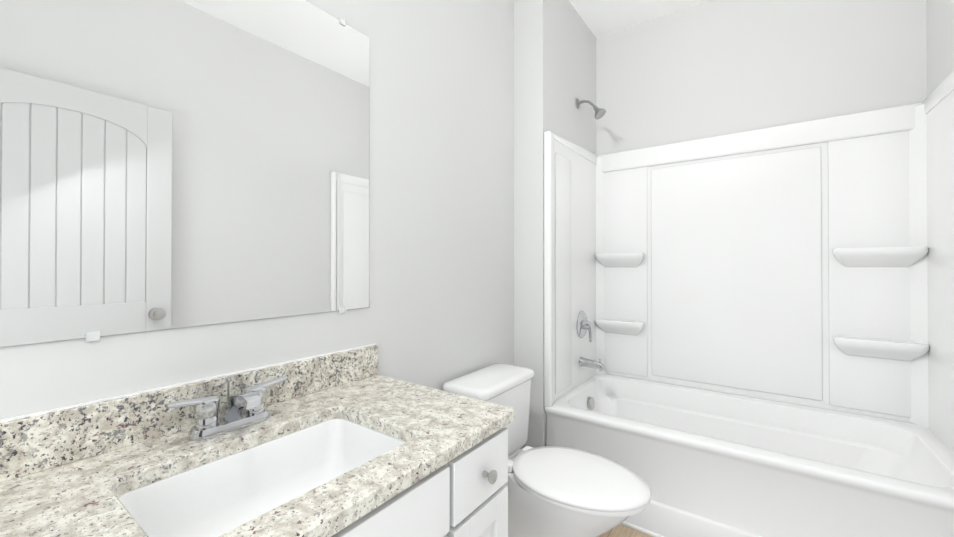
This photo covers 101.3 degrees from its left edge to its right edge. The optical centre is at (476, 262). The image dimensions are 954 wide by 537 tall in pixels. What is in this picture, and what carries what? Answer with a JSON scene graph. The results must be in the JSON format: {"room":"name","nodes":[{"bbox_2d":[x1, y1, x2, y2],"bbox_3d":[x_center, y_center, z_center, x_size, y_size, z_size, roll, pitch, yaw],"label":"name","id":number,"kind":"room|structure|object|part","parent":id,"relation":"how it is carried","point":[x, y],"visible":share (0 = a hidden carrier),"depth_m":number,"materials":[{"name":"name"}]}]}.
{"room":"bathroom","nodes":[
{"label":"bathroom","id":0,"kind":"room"},
{"bbox_2d":[0,0,513,419],"bbox_3d":[-0.378,-0.183,1.418,0.120,2.730,3.690,0,0,36],"label":"wall","id":1,"kind":"structure","parent":0,"point":[438,313],"depth_m":1.50,"materials":[{"name":"paint"}]},
{"bbox_2d":[0,0,369,346],"bbox_3d":[-0.659,-0.309,0.917,0.009,0.929,1.006,0,0,36],"label":"mirror","id":2,"kind":"object","parent":1,"relation":"attached to","point":[167,164],"visible":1,"depth_m":0.89,"materials":[{"name":"clear glass"}]},
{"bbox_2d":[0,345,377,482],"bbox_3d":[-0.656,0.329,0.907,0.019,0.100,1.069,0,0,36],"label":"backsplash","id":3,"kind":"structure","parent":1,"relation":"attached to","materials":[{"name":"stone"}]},
{"bbox_2d":[514,0,595,448],"bbox_3d":[0.510,-0.177,2.399,0.172,2.730,0.820,0,0,36],"label":"wall","id":4,"kind":"structure","parent":0,"point":[554,59],"depth_m":2.08,"materials":[{"name":"paint"}]},
{"bbox_2d":[598,524,653,536],"bbox_3d":[0.360,1.238,0.877,1.940,0.120,3.690,0,0,36],"label":"floor","id":5,"kind":"structure","parent":0,"point":[620,530],"depth_m":1.71,"materials":[{"name":"brown wood"}]},
{"bbox_2d":[0,344,514,536],"bbox_3d":[-0.429,0.720,0.741,0.581,0.915,1.071,0,0,36],"label":"bathroom vanity","id":6,"kind":"object","parent":5,"relation":"on","point":[350,442],"visible":1,"depth_m":0.81,"materials":[{"name":"beige stone"}]},
{"bbox_2d":[165,375,287,440],"bbox_3d":[-0.533,0.321,0.880,0.137,0.114,0.252,0,0,36],"label":"faucet","id":7,"kind":"object","parent":6,"relation":"on","point":[233,424],"depth_m":0.87,"materials":[{"name":"silver metal"}]},
{"bbox_2d":[118,418,405,536],"bbox_3d":[-0.380,0.493,0.769,0.355,0.170,0.506,0,0,36],"label":"sink","id":8,"kind":"object","parent":6,"relation":"in","point":[214,495],"depth_m":0.85,"materials":[{"name":"ceramic"}]},
{"bbox_3d":[0.009,0.495,0.925,0.019,0.136,0.220,0,0,36],"label":"drawer","id":9,"kind":"part","parent":6,"relation":"part of","materials":[{"name":"white wood"}]},
{"bbox_3d":[0.009,0.603,0.924,0.019,0.057,0.106,0,0,36],"label":"door rail","id":10,"kind":"part","parent":6,"relation":"part of","materials":[{"name":"white wood"}]},
{"bbox_3d":[0.029,0.494,0.910,0.033,0.031,0.031,0,0,36],"label":"knob drawer","id":11,"kind":"part","parent":6,"relation":"part of","materials":[{"name":"silver metal"}]},
{"bbox_2d":[443,363,651,536],"bbox_3d":[0.280,0.835,1.548,0.760,0.695,0.440,0,0,36],"label":"toilet","id":12,"kind":"object","parent":5,"relation":"on","point":[556,491],"visible":0.81,"depth_m":1.46,"materials":[{"name":"ceramic"}]},
{"bbox_3d":[0.063,0.508,1.707,0.224,0.040,0.440,0,0,36],"label":"tank lid","id":13,"kind":"part","parent":12,"relation":"part of","materials":[{"name":"ceramic"}]},
{"bbox_3d":[0.061,0.678,1.707,0.203,0.300,0.422,0,0,36],"label":"tank","id":14,"kind":"part","parent":12,"relation":"part of","materials":[{"name":"ceramic"}]},
{"bbox_3d":[0.327,1.001,1.513,0.583,0.362,0.372,0,0,36],"label":"bowl","id":15,"kind":"part","parent":12,"relation":"part of","materials":[{"name":"ceramic"}]},
{"bbox_3d":[0.379,0.819,1.477,0.508,0.017,0.380,0,0,36],"label":"seat","id":16,"kind":"part","parent":12,"relation":"part of","materials":[{"name":"white plastic"}]},
{"bbox_3d":[0.379,0.796,1.477,0.515,0.024,0.388,0,0,36],"label":"seat","id":17,"kind":"part","parent":12,"relation":"part of","materials":[{"name":"white plastic"}]},
{"bbox_2d":[544,71,953,536],"bbox_3d":[1.196,0.087,1.896,1.525,2.195,0.828,0,0,36],"label":"bathtub","id":18,"kind":"object","parent":5,"relation":"on","point":[750,333],"visible":1,"depth_m":1.99,"materials":[{"name":"plastic"}]},
{"bbox_3d":[0.368,0.031,2.018,0.038,1.417,0.034,0,0,36],"label":"surround post","id":19,"kind":"part","parent":18,"relation":"part of","materials":[{"name":"plastic"}]},
{"bbox_3d":[0.388,0.031,2.055,0.028,1.417,0.028,0,0,36],"label":"surround post","id":20,"kind":"part","parent":18,"relation":"part of","materials":[{"name":"plastic"}]},
{"bbox_2d":[577,311,591,341],"bbox_3d":[0.670,0.386,2.380,0.069,0.182,0.166,0,0,36],"label":"handle","id":21,"kind":"object","parent":18,"relation":"in","point":[583,324],"depth_m":2.36,"materials":[{"name":"silver metal"}]},
{"bbox_3d":[0.666,-0.954,2.366,0.114,0.069,0.017,0,0,36],"label":"shower arm","id":22,"kind":"part","parent":18,"relation":"part of"},
{"bbox_2d":[579,357,604,370],"bbox_3d":[0.693,0.603,2.343,0.149,0.068,0.060,0,0,36],"label":"faucet","id":23,"kind":"object","parent":18,"relation":"in","point":[583,362],"depth_m":2.33,"materials":[{"name":"silver metal"}]},
{"bbox_2d":[595,253,643,267],"bbox_3d":[0.918,-0.015,2.531,0.301,0.094,0.095,0,0,36],"label":"shelf","id":24,"kind":"object","parent":18,"relation":"attached to","point":[602,260],"depth_m":2.51,"materials":[{"name":"plastic"}]},
{"bbox_2d":[595,319,644,334],"bbox_3d":[0.918,0.420,2.529,0.301,0.094,0.095,0,0,36],"label":"shelf","id":25,"kind":"object","parent":18,"relation":"attached to","point":[602,326],"depth_m":2.51,"materials":[{"name":"plastic"}]},
{"bbox_2d":[833,336,928,360],"bbox_3d":[1.881,0.409,1.834,0.313,0.094,0.095,0,0,36],"label":"shelf","id":26,"kind":"object","parent":18,"relation":"attached to","point":[860,348],"depth_m":1.82,"materials":[{"name":"plastic"}]},
{"bbox_2d":[833,247,928,266],"bbox_3d":[1.881,-0.024,1.837,0.313,0.094,0.095,0,0,36],"label":"shelf","id":27,"kind":"object","parent":18,"relation":"attached to","point":[842,256],"depth_m":1.82,"materials":[{"name":"plastic"}]},
{"bbox_2d":[569,0,707,38],"bbox_3d":[0.360,-1.612,0.895,1.940,0.120,3.690,0,0,36],"label":"ceiling","id":28,"kind":"structure","parent":0,"point":[600,18],"depth_m":2.40,"materials":[{"name":"paint"}]},
{"bbox_2d":[596,0,926,155],"bbox_3d":[1.405,-0.178,2.334,1.700,2.730,0.120,0,0,36],"label":"wall","id":29,"kind":"structure","parent":0,"point":[709,68],"depth_m":2.17,"materials":[{"name":"paint"}]},
{"bbox_2d":[926,0,953,96],"bbox_3d":[1.098,-0.190,0.354,0.120,2.730,3.690,0,0,36],"label":"wall","id":30,"kind":"structure","parent":0,"point":[940,37],"depth_m":1.67,"materials":[{"name":"paint"}]}
]}

